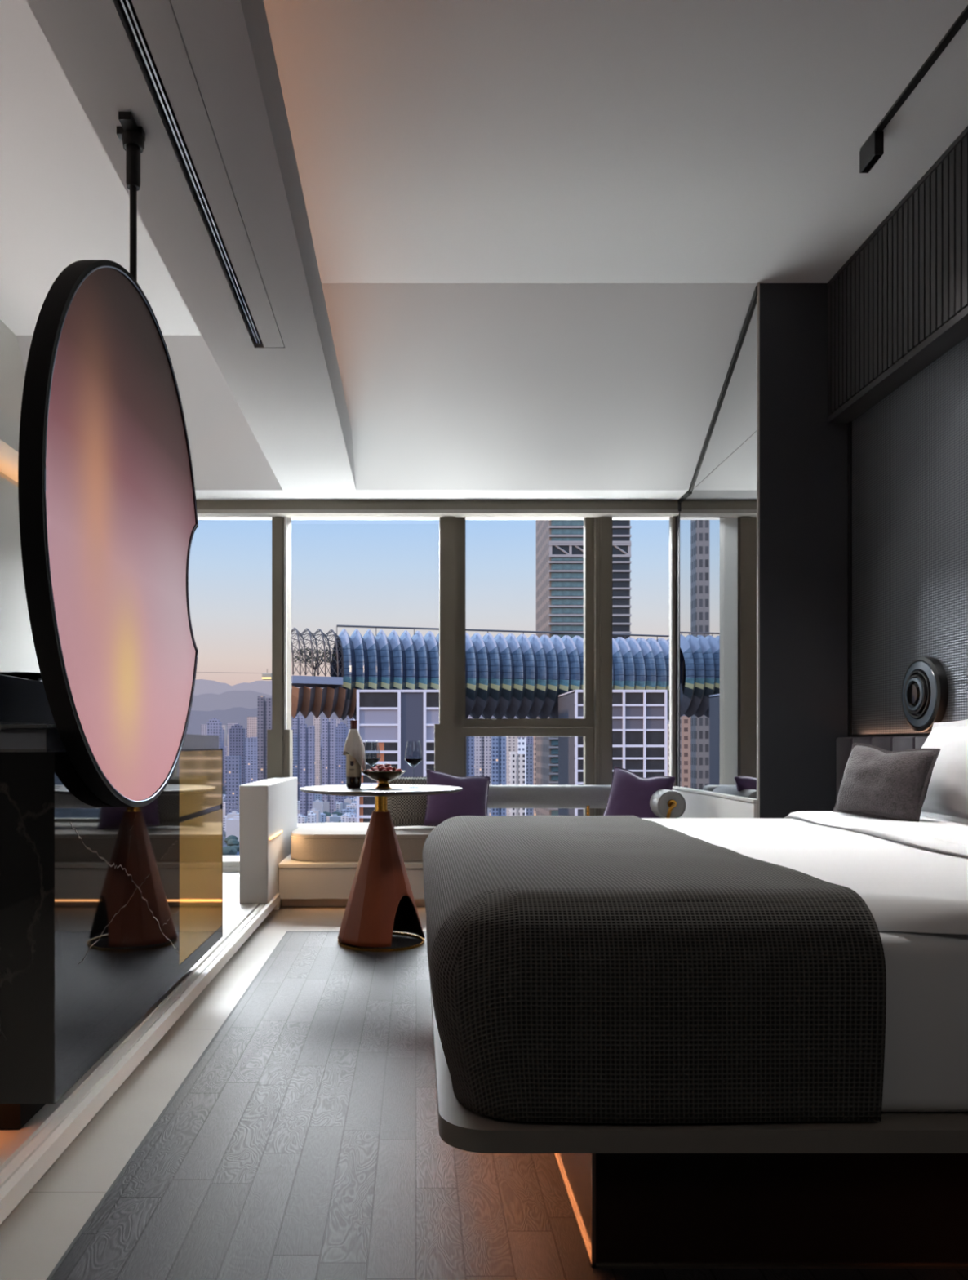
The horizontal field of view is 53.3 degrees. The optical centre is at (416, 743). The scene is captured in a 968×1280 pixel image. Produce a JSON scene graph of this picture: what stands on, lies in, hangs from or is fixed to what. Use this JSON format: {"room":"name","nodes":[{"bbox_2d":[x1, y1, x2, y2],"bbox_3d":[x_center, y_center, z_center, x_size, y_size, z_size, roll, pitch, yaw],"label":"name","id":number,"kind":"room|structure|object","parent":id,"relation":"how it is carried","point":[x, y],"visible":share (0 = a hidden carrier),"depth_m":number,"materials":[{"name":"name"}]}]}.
{"room":"hotel room","nodes":[
{"label":"hotel room","id":0,"kind":"room"},
{"bbox_2d":[0,319,42,681],"bbox_3d":[-2.250,-0.710,2.300,0.300,3.380,9.800,0,0,0],"label":"wall","id":1,"kind":"structure","parent":0,"point":[17,648],"depth_m":5.29,"materials":[{"name":"white paint"}]},
{"bbox_2d":[0,871,281,1224],"bbox_3d":[-1.500,0.928,2.250,1.400,0.104,9.700,0,0,0],"label":"trim","id":2,"kind":"structure","parent":1,"relation":"attached to","point":[27,1153],"depth_m":2.59,"materials":[{"name":"stone"}]},
{"bbox_2d":[222,855,239,871],"bbox_3d":[-1.530,0.845,6.800,1.340,0.070,0.400,0,0,0],"label":"trim","id":3,"kind":"structure","parent":1,"relation":"attached to","point":[230,863],"depth_m":6.62,"materials":[{"name":"stone"}]},
{"bbox_2d":[284,516,286,729],"bbox_3d":[-0.895,-0.835,6.590,0.014,1.471,0.020,0,0,0],"label":"trim","id":4,"kind":"structure","parent":1,"relation":"attached to","point":[285,517],"depth_m":6.58,"materials":[{"name":"white"}]},
{"bbox_2d":[195,500,678,509],"bbox_3d":[-0.183,-1.615,6.545,4.033,0.070,0.110,0,0,0],"label":"trim","id":5,"kind":"structure","parent":1,"relation":"attached to","point":[201,504],"depth_m":6.50,"materials":[{"name":"beige metal"}]},
{"bbox_2d":[196,509,679,516],"bbox_3d":[-0.183,-1.623,6.742,4.033,0.125,0.515,0,0,0],"label":"trim","id":6,"kind":"structure","parent":1,"relation":"attached to","point":[201,513],"depth_m":6.49,"materials":[{"name":"white metal"}]},
{"bbox_2d":[239,777,297,903],"bbox_3d":[-0.893,0.554,5.940,0.157,0.652,1.320,0,0,0],"label":"wall","id":7,"kind":"structure","parent":0,"point":[268,807],"depth_m":5.28,"materials":[{"name":"white paint"}]},
{"bbox_2d":[266,516,293,778],"bbox_3d":[-0.948,-0.403,6.794,0.155,2.525,0.412,0,0,0],"label":"mullion","id":8,"kind":"structure","parent":7,"relation":"on","point":[279,740],"depth_m":6.60,"materials":[{"name":"beige metal"}]},
{"bbox_2d":[0,0,967,519],"bbox_3d":[-0.040,-2.065,2.300,4.920,0.830,9.800,0,0,0],"label":"ceiling","id":9,"kind":"structure","parent":0,"point":[544,233],"depth_m":4.28,"materials":[{"name":"paint"}]},
{"bbox_2d":[26,0,355,489],"bbox_3d":[-0.627,-2.025,1.820,0.475,0.750,8.840,0,0,0],"label":"ceiling beam","id":10,"kind":"structure","parent":9,"relation":"attached to","point":[291,398],"depth_m":2.96,"materials":[{"name":"paint"}]},
{"bbox_2d":[17,111,198,807],"bbox_3d":[-0.765,-0.741,2.564,0.070,1.818,1.354,0,0,0],"label":"mirror","id":11,"kind":"object","parent":10,"relation":"hanging from","point":[108,512],"visible":1,"depth_m":2.33,"materials":[{"name":"black"}]},
{"bbox_2d":[117,0,284,347],"bbox_3d":[-0.608,-1.665,0.750,0.124,0.030,6.499,0,0,0],"label":"ceiling vent","id":12,"kind":"object","parent":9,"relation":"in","point":[153,25],"visible":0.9,"depth_m":2.66,"materials":[{"name":"metal"}]},
{"bbox_2d":[860,4,967,150],"bbox_3d":[1.805,-2.396,1.120,0.028,0.012,5.500,0,0,0],"label":"ceiling track","id":13,"kind":"object","parent":9,"relation":"attached to","point":[963,17],"visible":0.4,"depth_m":3.41,"materials":[{"name":"black metal"}]},
{"bbox_2d":[859,131,884,173],"bbox_3d":[1.805,-2.342,3.805,0.036,0.091,0.130,0,0,0],"label":"track light","id":14,"kind":"object","parent":13,"relation":"attached to","point":[873,150],"visible":1,"depth_m":3.77,"materials":[{"name":"black metal"}]},
{"bbox_2d":[0,906,967,1279],"bbox_3d":[-0.020,1.010,2.300,4.760,0.060,9.800,0,0,0],"label":"floor","id":15,"kind":"structure","parent":0,"point":[304,1142],"depth_m":2.23,"materials":[{"name":"grey wood"}]},
{"bbox_2d":[0,748,222,1128],"bbox_3d":[-1.202,0.447,2.989,0.836,0.858,1.808,0,0,0],"label":"glass partition","id":16,"kind":"object","parent":15,"relation":"on","point":[104,908],"visible":0.97,"depth_m":2.28,"materials":[{"name":"black"}]},
{"bbox_2d":[0,724,66,751],"bbox_3d":[-0.915,-0.013,2.320,0.170,0.062,0.320,0,0,0],"label":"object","id":17,"kind":"object","parent":16,"relation":"on","point":[13,737],"visible":0.67,"depth_m":2.18,"materials":[{"name":"black glass"}]},
{"bbox_2d":[0,674,55,724],"bbox_3d":[-1.188,-0.102,2.350,0.505,0.114,0.440,0,0,0],"label":"box","id":18,"kind":"object","parent":17,"relation":"on","point":[22,700],"visible":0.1,"depth_m":2.31,"materials":[{"name":"black metal"}]},
{"bbox_2d":[0,671,42,680],"bbox_3d":[-1.000,-0.169,2.440,0.153,0.018,0.153,0,0,0],"label":"dish","id":19,"kind":"object","parent":18,"relation":"on","point":[33,676],"visible":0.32,"depth_m":2.38,"materials":[{"name":"black"}]},
{"bbox_2d":[182,733,218,749],"bbox_3d":[-1.147,-0.008,3.560,0.705,0.052,0.620,0,0,0],"label":"serving tray","id":20,"kind":"object","parent":16,"relation":"on","point":[191,741],"visible":0.29,"depth_m":3.54,"materials":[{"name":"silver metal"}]},
{"bbox_2d":[46,931,288,1279],"bbox_3d":[0.792,1.004,1.209,2.936,0.051,7.618,0,0,0],"label":"trim","id":21,"kind":"structure","parent":15,"relation":"attached to","point":[75,1240],"depth_m":2.34,"materials":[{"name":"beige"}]},
{"bbox_2d":[278,853,425,906],"bbox_3d":[0.473,0.844,6.175,2.573,0.272,1.010,0,0,0],"label":"window bench","id":22,"kind":"object","parent":15,"relation":"on","point":[300,883],"visible":0.23,"depth_m":5.68,"materials":[{"name":"wood"}]},
{"bbox_2d":[290,805,589,862],"bbox_3d":[0.495,0.559,6.211,2.536,0.298,0.930,0,0,0],"label":"bench cushion","id":23,"kind":"object","parent":22,"relation":"on","point":[329,842],"depth_m":5.75,"materials":[{"name":"grey fabric"}]},
{"bbox_2d":[387,776,436,826],"bbox_3d":[-0.009,0.372,6.226,0.406,0.370,0.223,0,0,-4],"label":"cushion","id":24,"kind":"object","parent":23,"relation":"on","point":[405,811],"visible":0.44,"depth_m":6.16,"materials":[{"name":"grey fabric"}]},
{"bbox_2d":[423,768,490,826],"bbox_3d":[0.264,0.362,6.145,0.473,0.456,0.275,0,0,-10],"label":"cushion","id":25,"kind":"object","parent":23,"relation":"on","point":[472,800],"visible":0.69,"depth_m":6.09,"materials":[{"name":"purple fabric"}]},
{"bbox_2d":[487,785,611,808],"bbox_3d":[0.820,0.355,6.470,1.592,0.156,0.156,0,0,0],"label":"bolster","id":26,"kind":"object","parent":23,"relation":"attached to","point":[499,796],"visible":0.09,"depth_m":6.40,"materials":[{"name":"grey fabric"}]},
{"bbox_2d":[603,765,675,817],"bbox_3d":[1.384,0.356,6.002,0.466,0.474,0.253,0,0,34],"label":"cushion","id":27,"kind":"object","parent":23,"relation":"on","point":[630,793],"visible":0.57,"depth_m":5.95,"materials":[{"name":"purple fabric"}]},
{"bbox_2d":[649,789,686,817],"bbox_3d":[1.520,0.409,6.015,0.176,0.263,0.763,0,0,0],"label":"bolster","id":28,"kind":"object","parent":23,"relation":"on","point":[659,800],"depth_m":5.70,"materials":[{"name":"grey fabric"}]},
{"bbox_2d":[299,784,462,951],"bbox_3d":[-0.172,0.598,4.740,0.800,0.764,0.800,0,0,0],"label":"round table","id":29,"kind":"object","parent":15,"relation":"on","point":[380,902],"visible":0.98,"depth_m":4.63,"materials":[{"name":"wood"}]},
{"bbox_2d":[346,720,361,788],"bbox_3d":[-0.305,0.049,4.699,0.076,0.332,0.077,0,0,0],"label":"wine bottle","id":30,"kind":"object","parent":29,"relation":"on","point":[353,773],"visible":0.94,"depth_m":4.67,"materials":[{"name":"black"}]},
{"bbox_2d":[342,728,365,771],"bbox_3d":[-0.302,0.031,4.697,0.113,0.209,0.108,0,0,0],"label":"napkin","id":31,"kind":"object","parent":30,"relation":"on","point":[354,746],"visible":1,"depth_m":4.67,"materials":[{"name":"grey fabric"}]},
{"bbox_2d":[364,741,380,786],"bbox_3d":[-0.225,0.101,4.860,0.091,0.228,0.091,0,0,-23],"label":"wine glass","id":32,"kind":"object","parent":29,"relation":"on","point":[370,761],"visible":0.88,"depth_m":4.84,"materials":[{"name":"clear glass"}]},
{"bbox_2d":[364,741,380,764],"bbox_3d":[-0.225,0.050,4.860,0.091,0.126,0.091,0,0,0],"label":"bowl","id":33,"kind":"object","parent":32,"relation":"on","point":[370,761],"depth_m":4.83,"materials":[{"name":"glass"}]},
{"bbox_2d":[360,770,406,788],"bbox_3d":[-0.158,0.173,4.660,0.220,0.085,0.220,0,0,0],"label":"fruit bowl","id":34,"kind":"object","parent":29,"relation":"on","point":[383,777],"visible":0.95,"depth_m":4.60,"materials":[{"name":"gold metal"}]},
{"bbox_2d":[404,742,422,787],"bbox_3d":[-0.012,0.101,4.720,0.091,0.228,0.091,0,0,0],"label":"wine glass","id":35,"kind":"object","parent":29,"relation":"on","point":[413,762],"visible":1,"depth_m":4.70,"materials":[{"name":"clear glass"}]},
{"bbox_2d":[404,742,422,766],"bbox_3d":[-0.012,0.050,4.720,0.091,0.126,0.091,0,0,0],"label":"bowl","id":36,"kind":"object","parent":35,"relation":"on","point":[413,762],"depth_m":4.70,"materials":[{"name":"glass"}]},
{"bbox_2d":[430,930,967,1268],"bbox_3d":[1.111,0.661,2.732,2.138,0.638,2.135,0,0,0],"label":"double bed","id":37,"kind":"object","parent":15,"relation":"on","point":[891,1192],"visible":0.34,"depth_m":1.80,"materials":[{"name":"grey paint"}]},
{"bbox_2d":[640,817,967,934],"bbox_3d":[1.155,0.311,2.723,1.930,0.057,2.044,0,0,0],"label":"duvet","id":38,"kind":"object","parent":37,"relation":"on","point":[904,887],"visible":0.28,"depth_m":2.31,"materials":[{"name":"white fabric"}]},
{"bbox_2d":[422,815,886,1123],"bbox_3d":[0.424,0.465,2.723,0.800,0.395,2.095,0,0,0],"label":"throw","id":39,"kind":"object","parent":38,"relation":"on","point":[588,969],"visible":1,"depth_m":1.69,"materials":[{"name":"fabric"}]},
{"bbox_2d":[784,811,967,857],"bbox_3d":[1.754,0.273,2.725,0.772,0.035,2.050,0,0,0],"label":"sheet","id":40,"kind":"object","parent":38,"relation":"on","point":[945,836],"visible":0.95,"depth_m":2.97,"materials":[{"name":"white fabric"}]},
{"bbox_2d":[832,742,941,822],"bbox_3d":[1.658,0.135,3.404,0.219,0.323,0.425,0,0,-16],"label":"cushion","id":41,"kind":"object","parent":40,"relation":"on","point":[878,783],"visible":0.98,"depth_m":3.32,"materials":[{"name":"grey fabric"}]},
{"bbox_2d":[920,719,967,822],"bbox_3d":[1.883,0.092,3.293,0.284,0.418,0.794,0,0,7],"label":"pillow","id":42,"kind":"object","parent":40,"relation":"on","point":[947,794],"visible":0.59,"depth_m":3.26,"materials":[{"name":"white fabric"}]},
{"bbox_2d":[434,516,612,815],"bbox_3d":[0.740,-0.403,6.794,1.220,2.525,0.412,0,0,0],"label":"window frame","id":43,"kind":"structure","parent":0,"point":[588,720],"depth_m":6.60,"materials":[{"name":"beige metal"}]},
{"bbox_2d":[675,283,849,817],"bbox_3d":[2.193,-0.710,5.800,0.813,3.380,1.600,0,0,0],"label":"wall column","id":44,"kind":"structure","parent":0,"point":[803,457],"depth_m":5.00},
{"bbox_2d":[669,516,675,789],"bbox_3d":[1.798,-0.403,6.626,0.083,2.525,0.068,0,0,0],"label":"mullion","id":45,"kind":"structure","parent":44,"relation":"attached to","point":[672,519],"depth_m":6.60,"materials":[{"name":"white metal"}]},
{"bbox_2d":[671,786,757,817],"bbox_3d":[1.772,0.635,5.800,0.030,0.690,1.600,0,0,0],"label":"trim","id":46,"kind":"structure","parent":44,"relation":"attached to","point":[700,803],"depth_m":5.66,"materials":[{"name":"white paint"}]},
{"bbox_2d":[678,285,757,799],"bbox_3d":[1.779,-1.049,5.745,0.016,2.678,1.490,0,0,0],"label":"wall mirror","id":47,"kind":"object","parent":44,"relation":"attached to","point":[717,512],"visible":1,"depth_m":5.54,"materials":[{"name":"clear glass"}]},
{"bbox_2d":[756,282,759,817],"bbox_3d":[1.784,-0.710,5.004,0.010,3.380,0.016,0,0,0],"label":"trim","id":48,"kind":"structure","parent":44,"relation":"attached to","point":[758,283],"depth_m":5.00,"materials":[{"name":"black metal"}]},
{"bbox_2d":[826,125,967,423],"bbox_3d":[2.281,-2.035,1.200,0.278,0.730,7.600,0,0,0],"label":"wall","id":49,"kind":"structure","parent":0,"point":[899,303],"depth_m":4.23,"materials":[{"name":"wood"}]},
{"bbox_2d":[849,336,967,737],"bbox_3d":[2.290,-0.350,1.200,0.060,2.660,7.600,0,0,0],"label":"wall","id":50,"kind":"structure","parent":0,"point":[910,448],"depth_m":4.37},
{"bbox_2d":[836,735,928,799],"bbox_3d":[2.218,0.472,2.493,0.080,1.015,4.985,0,0,0],"label":"headboard","id":51,"kind":"object","parent":50,"relation":"attached to","point":[844,744],"visible":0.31,"depth_m":4.58,"materials":[{"name":"fabric"}]},
{"bbox_2d":[847,422,929,736],"bbox_3d":[2.255,-0.854,1.200,0.014,1.632,7.600,0,0,0],"label":"trim","id":52,"kind":"structure","parent":50,"relation":"attached to","point":[850,424],"depth_m":4.97,"materials":[{"name":"black metal"}]},
{"bbox_2d":[901,656,948,732],"bbox_3d":[2.224,-0.220,4.240,0.072,0.336,0.336,0,0,0],"label":"wall lamp","id":53,"kind":"object","parent":50,"relation":"attached to","point":[925,687],"visible":1,"depth_m":4.17,"materials":[{"name":"black metal"}]},
{"bbox_3d":[0.700,0.780,6.850,3.200,0.400,0.300,0,0,0],"label":"wall window","id":54,"kind":"structure","parent":0,"visible":0},
{"bbox_2d":[462,727,594,815],"bbox_3d":[0.760,0.232,6.690,0.949,0.696,0.080,0,0,0],"label":"window","id":55,"kind":"structure","parent":54,"relation":"attached to","point":[588,733],"depth_m":6.65,"materials":[{"name":"beige metal"}]},
{"label":"outside","id":56,"kind":"structure","parent":0,"visible":0},
{"bbox_2d":[558,689,667,815],"bbox_3d":[39.758,2.480,196.950,17.825,26.040,22.100,0,0,0],"label":"office block","id":57,"kind":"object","parent":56,"point":[639,717],"visible":0.5,"depth_m":186.28,"materials":[{"name":"grey"}]},
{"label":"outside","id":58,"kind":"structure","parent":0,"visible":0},
{"bbox_2d":[356,689,439,822],"bbox_3d":[-1.023,9.455,196.950,20.956,39.990,22.100,0,0,0],"label":"office block","id":59,"kind":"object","parent":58,"point":[389,719],"visible":0.29,"depth_m":186.28,"materials":[{"name":"grey"}]},
{"bbox_2d":[331,625,669,720],"bbox_3d":[39.947,-15.270,217.947,116.331,20.721,48.902,0,0,0],"label":"building roof","id":60,"kind":"object","parent":59,"relation":"on","point":[510,676],"visible":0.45,"depth_m":205.99,"materials":[{"name":"blue glass"}]},
{"bbox_2d":[291,627,359,719],"bbox_3d":[-19.559,-14.570,198.574,17.056,18.789,17.002,0,0,0],"label":"building","id":61,"kind":"structure","parent":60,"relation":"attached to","point":[305,700],"depth_m":193.75,"materials":[{"name":"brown metal"}]},
{"bbox_2d":[291,648,337,675],"bbox_3d":[-20.860,-16.367,197.044,9.657,6.491,5.041,0,0,0],"label":"tree","id":62,"kind":"object","parent":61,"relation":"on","point":[301,650],"visible":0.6,"depth_m":196.75,"materials":[{"name":"brown plant"}]},
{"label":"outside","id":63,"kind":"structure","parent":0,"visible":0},
{"bbox_2d":[222,782,341,847],"bbox_3d":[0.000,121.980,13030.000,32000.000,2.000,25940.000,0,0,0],"label":"ground","id":64,"kind":"structure","parent":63,"point":[224,844],"depth_m":1269.27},
{"bbox_2d":[200,724,207,734],"bbox_3d":[-621.122,31.349,2865.654,35.268,179.262,28.214,0,0,0],"label":"high rise","id":65,"kind":"structure","parent":64,"relation":"on","point":[203,726],"depth_m":2851.29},
{"bbox_2d":[207,718,222,748],"bbox_3d":[-499.755,28.862,2380.385,31.780,184.235,25.424,0,0,0],"label":"high rise","id":66,"kind":"structure","parent":64,"relation":"on","point":[214,726],"depth_m":2367.84,"materials":[{"name":"concrete"}]},
{"bbox_2d":[222,727,224,791],"bbox_3d":[-506.822,38.033,2464.215,26.987,165.894,21.590,0,0,0],"label":"high rise","id":67,"kind":"structure","parent":64,"relation":"on","point":[223,731],"depth_m":2456.16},
{"bbox_2d":[222,724,226,746],"bbox_3d":[-613.486,31.234,3008.984,36.035,179.492,28.828,0,0,0],"label":"high rise","id":68,"kind":"structure","parent":64,"relation":"on","point":[224,726],"depth_m":3002.75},
{"bbox_2d":[222,845,237,855],"bbox_3d":[-202.505,115.774,1036.764,20.369,12.181,20.383,0,0,4],"label":"tree","id":69,"kind":"object","parent":64,"relation":"on","point":[228,850],"visible":0.66,"depth_m":1029.65,"materials":[{"name":"green plant"}]},
{"bbox_2d":[224,835,237,843],"bbox_3d":[-225.033,116.747,1169.976,16.405,11.429,16.393,0,0,34],"label":"tree","id":70,"kind":"object","parent":64,"relation":"on","point":[231,837],"visible":0.57,"depth_m":1165.60,"materials":[{"name":"green plant"}]},
{"bbox_2d":[191,690,271,711],"bbox_3d":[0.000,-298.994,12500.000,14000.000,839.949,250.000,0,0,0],"label":"hills","id":71,"kind":"structure","parent":64,"relation":"on","point":[232,699],"depth_m":8883.94,"materials":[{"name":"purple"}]},
{"bbox_2d":[226,816,239,841],"bbox_3d":[-223.267,105.909,1201.777,23.842,30.142,19.066,0,0,9],"label":"house","id":72,"kind":"structure","parent":64,"relation":"on","point":[233,824],"depth_m":1192.95,"materials":[{"name":"grey"}]},
{"bbox_2d":[226,839,239,845],"bbox_3d":[-215.964,117.060,1133.532,15.221,10.214,15.231,0,0,-33],"label":"tree","id":73,"kind":"object","parent":64,"relation":"on","point":[231,842],"visible":0.77,"depth_m":1128.91,"materials":[{"name":"green plant"}]},
{"bbox_2d":[226,810,239,818],"bbox_3d":[-243.426,105.647,1290.736,16.419,30.666,13.940,0,0,10],"label":"house","id":74,"kind":"structure","parent":64,"relation":"on","point":[229,815],"depth_m":1284.86,"materials":[{"name":"grey"}]},
{"bbox_2d":[225,755,241,815],"bbox_3d":[-258.188,68.928,1357.650,19.125,104.105,15.300,0,0,0],"label":"apartment tower","id":75,"kind":"structure","parent":64,"relation":"on","point":[233,763],"depth_m":1350.14,"materials":[{"name":"concrete"}]},
{"bbox_2d":[228,724,245,785],"bbox_3d":[-309.375,43.303,1659.900,24.750,155.355,19.800,0,0,0],"label":"apartment tower","id":76,"kind":"structure","parent":64,"relation":"on","point":[237,733],"depth_m":1650.20,"materials":[{"name":"concrete"}]},
{"bbox_2d":[245,737,257,783],"bbox_3d":[-326.167,54.157,1910.133,25.333,133.647,20.267,0,0,0],"label":"apartment tower","id":77,"kind":"structure","parent":64,"relation":"on","point":[251,744],"depth_m":1899.83,"materials":[{"name":"concrete"}]},
{"bbox_2d":[247,716,257,737],"bbox_3d":[-444.167,23.657,2610.400,26.000,194.647,20.800,0,0,0],"label":"apartment tower","id":78,"kind":"structure","parent":64,"relation":"on","point":[252,722],"depth_m":2599.93,"materials":[{"name":"concrete"}]},
{"bbox_2d":[193,679,323,695],"bbox_3d":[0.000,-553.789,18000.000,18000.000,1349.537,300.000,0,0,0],"label":"hills","id":79,"kind":"structure","parent":64,"relation":"on","point":[202,686],"depth_m":8883.94,"materials":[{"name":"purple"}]},
{"bbox_2d":[257,696,271,781],"bbox_3d":[-236.250,22.990,1509.000,22.500,195.980,18.000,0,0,0],"label":"apartment tower","id":80,"kind":"structure","parent":64,"relation":"on","point":[264,708],"depth_m":1499.96,"materials":[{"name":"concrete"}]},
{"bbox_2d":[293,714,305,800],"bbox_3d":[-208.250,34.282,1707.933,19.833,173.397,15.867,0,0,0],"label":"apartment tower","id":81,"kind":"structure","parent":64,"relation":"on","point":[297,722],"depth_m":1700.09,"materials":[{"name":"concrete"}]},
{"bbox_2d":[297,813,306,823],"bbox_3d":[-153.464,106.399,1258.530,18.526,29.162,11.914,0,0,8],"label":"house","id":82,"kind":"structure","parent":64,"relation":"on","point":[300,820],"depth_m":1252.34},
{"bbox_2d":[300,724,315,816],"bbox_3d":[-170.625,44.865,1508.500,21.250,152.230,17.000,0,0,0],"label":"apartment tower","id":83,"kind":"structure","parent":64,"relation":"on","point":[307,735],"depth_m":1499.96,"materials":[{"name":"concrete"}]},
{"bbox_2d":[307,811,315,823],"bbox_3d":[-134.075,104.061,1235.617,9.625,33.839,21.503,0,0,-3],"label":"house","id":84,"kind":"structure","parent":64,"relation":"on","point":[311,816],"depth_m":1224.83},
{"bbox_2d":[307,808,320,822],"bbox_3d":[-141.155,105.136,1327.770,15.803,31.688,10.215,0,0,8],"label":"house","id":85,"kind":"structure","parent":64,"relation":"on","point":[317,812],"depth_m":1322.42,"materials":[{"name":"grey"}]},
{"bbox_2d":[313,714,320,786],"bbox_3d":[-206.667,27.157,2005.333,13.333,187.647,10.667,0,0,0],"label":"apartment tower","id":86,"kind":"structure","parent":64,"relation":"on","point":[317,722],"depth_m":1999.77,"materials":[{"name":"concrete"}]},
{"bbox_2d":[312,800,323,813],"bbox_3d":[-150.973,103.430,1477.501,15.632,35.100,18.800,0,0,-4],"label":"house","id":87,"kind":"structure","parent":64,"relation":"on","point":[318,805],"depth_m":1468.43,"materials":[{"name":"grey"}]},
{"bbox_2d":[323,800,329,812],"bbox_3d":[-148.035,106.534,1575.555,11.678,28.892,9.636,0,0,-6],"label":"house","id":88,"kind":"structure","parent":64,"relation":"on","point":[326,804],"depth_m":1570.79,"materials":[{"name":"grey"}]},
{"bbox_2d":[322,717,336,813],"bbox_3d":[-145.333,38.490,1608.533,21.333,164.980,17.067,0,0,0],"label":"apartment tower","id":89,"kind":"structure","parent":64,"relation":"on","point":[329,728],"depth_m":1599.82,"materials":[{"name":"concrete"}]},
{"bbox_2d":[326,813,340,822],"bbox_3d":[-124.623,114.328,1469.821,21.695,13.303,15.479,0,0,-23],"label":"house","id":90,"kind":"structure","parent":64,"relation":"on","point":[334,818],"depth_m":1463.07,"materials":[{"name":"grey"}]},
{"bbox_2d":[336,722,347,808],"bbox_3d":[-135.625,40.803,1758.167,20.417,160.355,16.333,0,0,0],"label":"apartment tower","id":91,"kind":"structure","parent":64,"relation":"on","point":[341,730],"depth_m":1750.21,"materials":[{"name":"concrete"}]},
{"bbox_2d":[340,813,351,822],"bbox_3d":[-93.268,106.629,1283.742,10.388,28.702,14.884,0,0,15],"label":"house","id":92,"kind":"structure","parent":64,"relation":"on","point":[343,818],"depth_m":1277.36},
{"bbox_2d":[341,807,355,814],"bbox_3d":[-111.159,112.798,1574.022,20.564,16.365,19.066,0,0,7],"label":"house","id":93,"kind":"structure","parent":64,"relation":"on","point":[347,810],"depth_m":1565.43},
{"bbox_2d":[344,797,352,808],"bbox_3d":[-121.175,108.309,1714.876,13.116,25.341,9.559,0,0,5],"label":"house","id":94,"kind":"structure","parent":64,"relation":"on","point":[347,802],"depth_m":1710.50,"materials":[{"name":"grey"}]},
{"bbox_2d":[346,716,356,798],"bbox_3d":[-126.667,33.573,1907.600,19.000,174.813,15.200,0,0,0],"label":"apartment tower","id":95,"kind":"structure","parent":64,"relation":"on","point":[348,719],"depth_m":1899.83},
{"bbox_2d":[346,814,356,822],"bbox_3d":[-76.733,104.121,1185.798,14.957,33.718,10.662,0,0,17],"label":"house","id":96,"kind":"structure","parent":64,"relation":"on","point":[353,818],"depth_m":1181.36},
{"bbox_2d":[186,706,669,734],"bbox_3d":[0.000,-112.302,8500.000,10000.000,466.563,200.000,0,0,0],"label":"hills","id":97,"kind":"structure","parent":64,"relation":"on","point":[238,714],"depth_m":8481.26,"materials":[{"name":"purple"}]},
{"bbox_2d":[466,736,474,776],"bbox_3d":[69.875,48.573,1307.367,18.417,144.813,14.733,0,0,0],"label":"apartment tower","id":98,"kind":"structure","parent":64,"relation":"on","point":[469,740],"depth_m":1300.01,"materials":[{"name":"concrete"}]},
{"bbox_2d":[474,736,491,816],"bbox_3d":[104.375,41.740,1510.500,26.250,158.480,21.000,0,0,0],"label":"apartment tower","id":99,"kind":"structure","parent":64,"relation":"on","point":[482,744],"depth_m":1499.96,"materials":[{"name":"concrete"}]},
{"bbox_2d":[491,736,506,816],"bbox_3d":[121.917,45.907,1408.867,22.167,150.147,17.733,0,0,0],"label":"apartment tower","id":100,"kind":"structure","parent":64,"relation":"on","point":[498,744],"depth_m":1400.16,"materials":[{"name":"concrete"}]},
{"bbox_2d":[506,736,518,816],"bbox_3d":[121.000,46.490,1205.600,14.000,148.980,11.200,0,0,0],"label":"apartment tower","id":101,"kind":"structure","parent":64,"relation":"on","point":[511,741],"depth_m":1199.96,"materials":[{"name":"concrete"}]},
{"bbox_2d":[509,751,524,815],"bbox_3d":[84.667,63.823,804.800,12.000,114.313,9.600,0,0,0],"label":"apartment tower","id":102,"kind":"structure","parent":64,"relation":"on","point":[517,765],"depth_m":799.93,"materials":[{"name":"concrete"}]},
{"bbox_2d":[517,737,526,815],"bbox_3d":[110.833,57.157,1003.333,8.333,127.647,6.667,0,0,0],"label":"apartment tower","id":103,"kind":"structure","parent":64,"relation":"on","point":[522,742],"depth_m":999.92,"materials":[{"name":"concrete"}]},
{"bbox_2d":[526,743,533,815],"bbox_3d":[124.688,60.490,1053.850,9.625,120.980,7.700,0,0,0],"label":"apartment tower","id":104,"kind":"structure","parent":64,"relation":"on","point":[529,746],"depth_m":1049.95,"materials":[{"name":"concrete"}]},
{"bbox_2d":[533,736,536,815],"bbox_3d":[98.167,52.573,763.547,8.867,136.813,7.093,0,0,0],"label":"apartment tower","id":105,"kind":"structure","parent":64,"relation":"on","point":[534,737],"depth_m":760.61,"materials":[{"name":"concrete"}]},
{"bbox_2d":[536,520,631,815],"bbox_3d":[47.487,20.098,276.775,22.352,201.763,30.450,0,0,0],"label":"banded tower","id":106,"kind":"structure","parent":64,"relation":"on","point":[559,543],"depth_m":262.06,"materials":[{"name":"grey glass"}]},
{"bbox_2d":[667,724,669,776],"bbox_3d":[188.417,53.198,703.267,8.167,135.563,6.533,0,0,0],"label":"apartment tower","id":107,"kind":"structure","parent":64,"relation":"on","point":[668,724],"depth_m":700.96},
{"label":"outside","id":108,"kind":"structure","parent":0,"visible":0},
{"bbox_2d":[196,671,262,673],"bbox_3d":[-101.150,-31.500,420.000,91.702,1.520,0.120,0,0,0],"label":"cable","id":109,"kind":"object","parent":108,"point":[197,672],"visible":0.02,"depth_m":420.00,"materials":[{"name":"grey metal"}]},
{"bbox_2d":[262,668,271,679],"bbox_3d":[-65.100,-30.550,420.000,4.400,4.800,3.300,0,0,0],"label":"car","id":110,"kind":"object","parent":109,"relation":"hanging from","point":[265,676],"visible":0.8,"depth_m":418.36,"materials":[{"name":"beige paint"}]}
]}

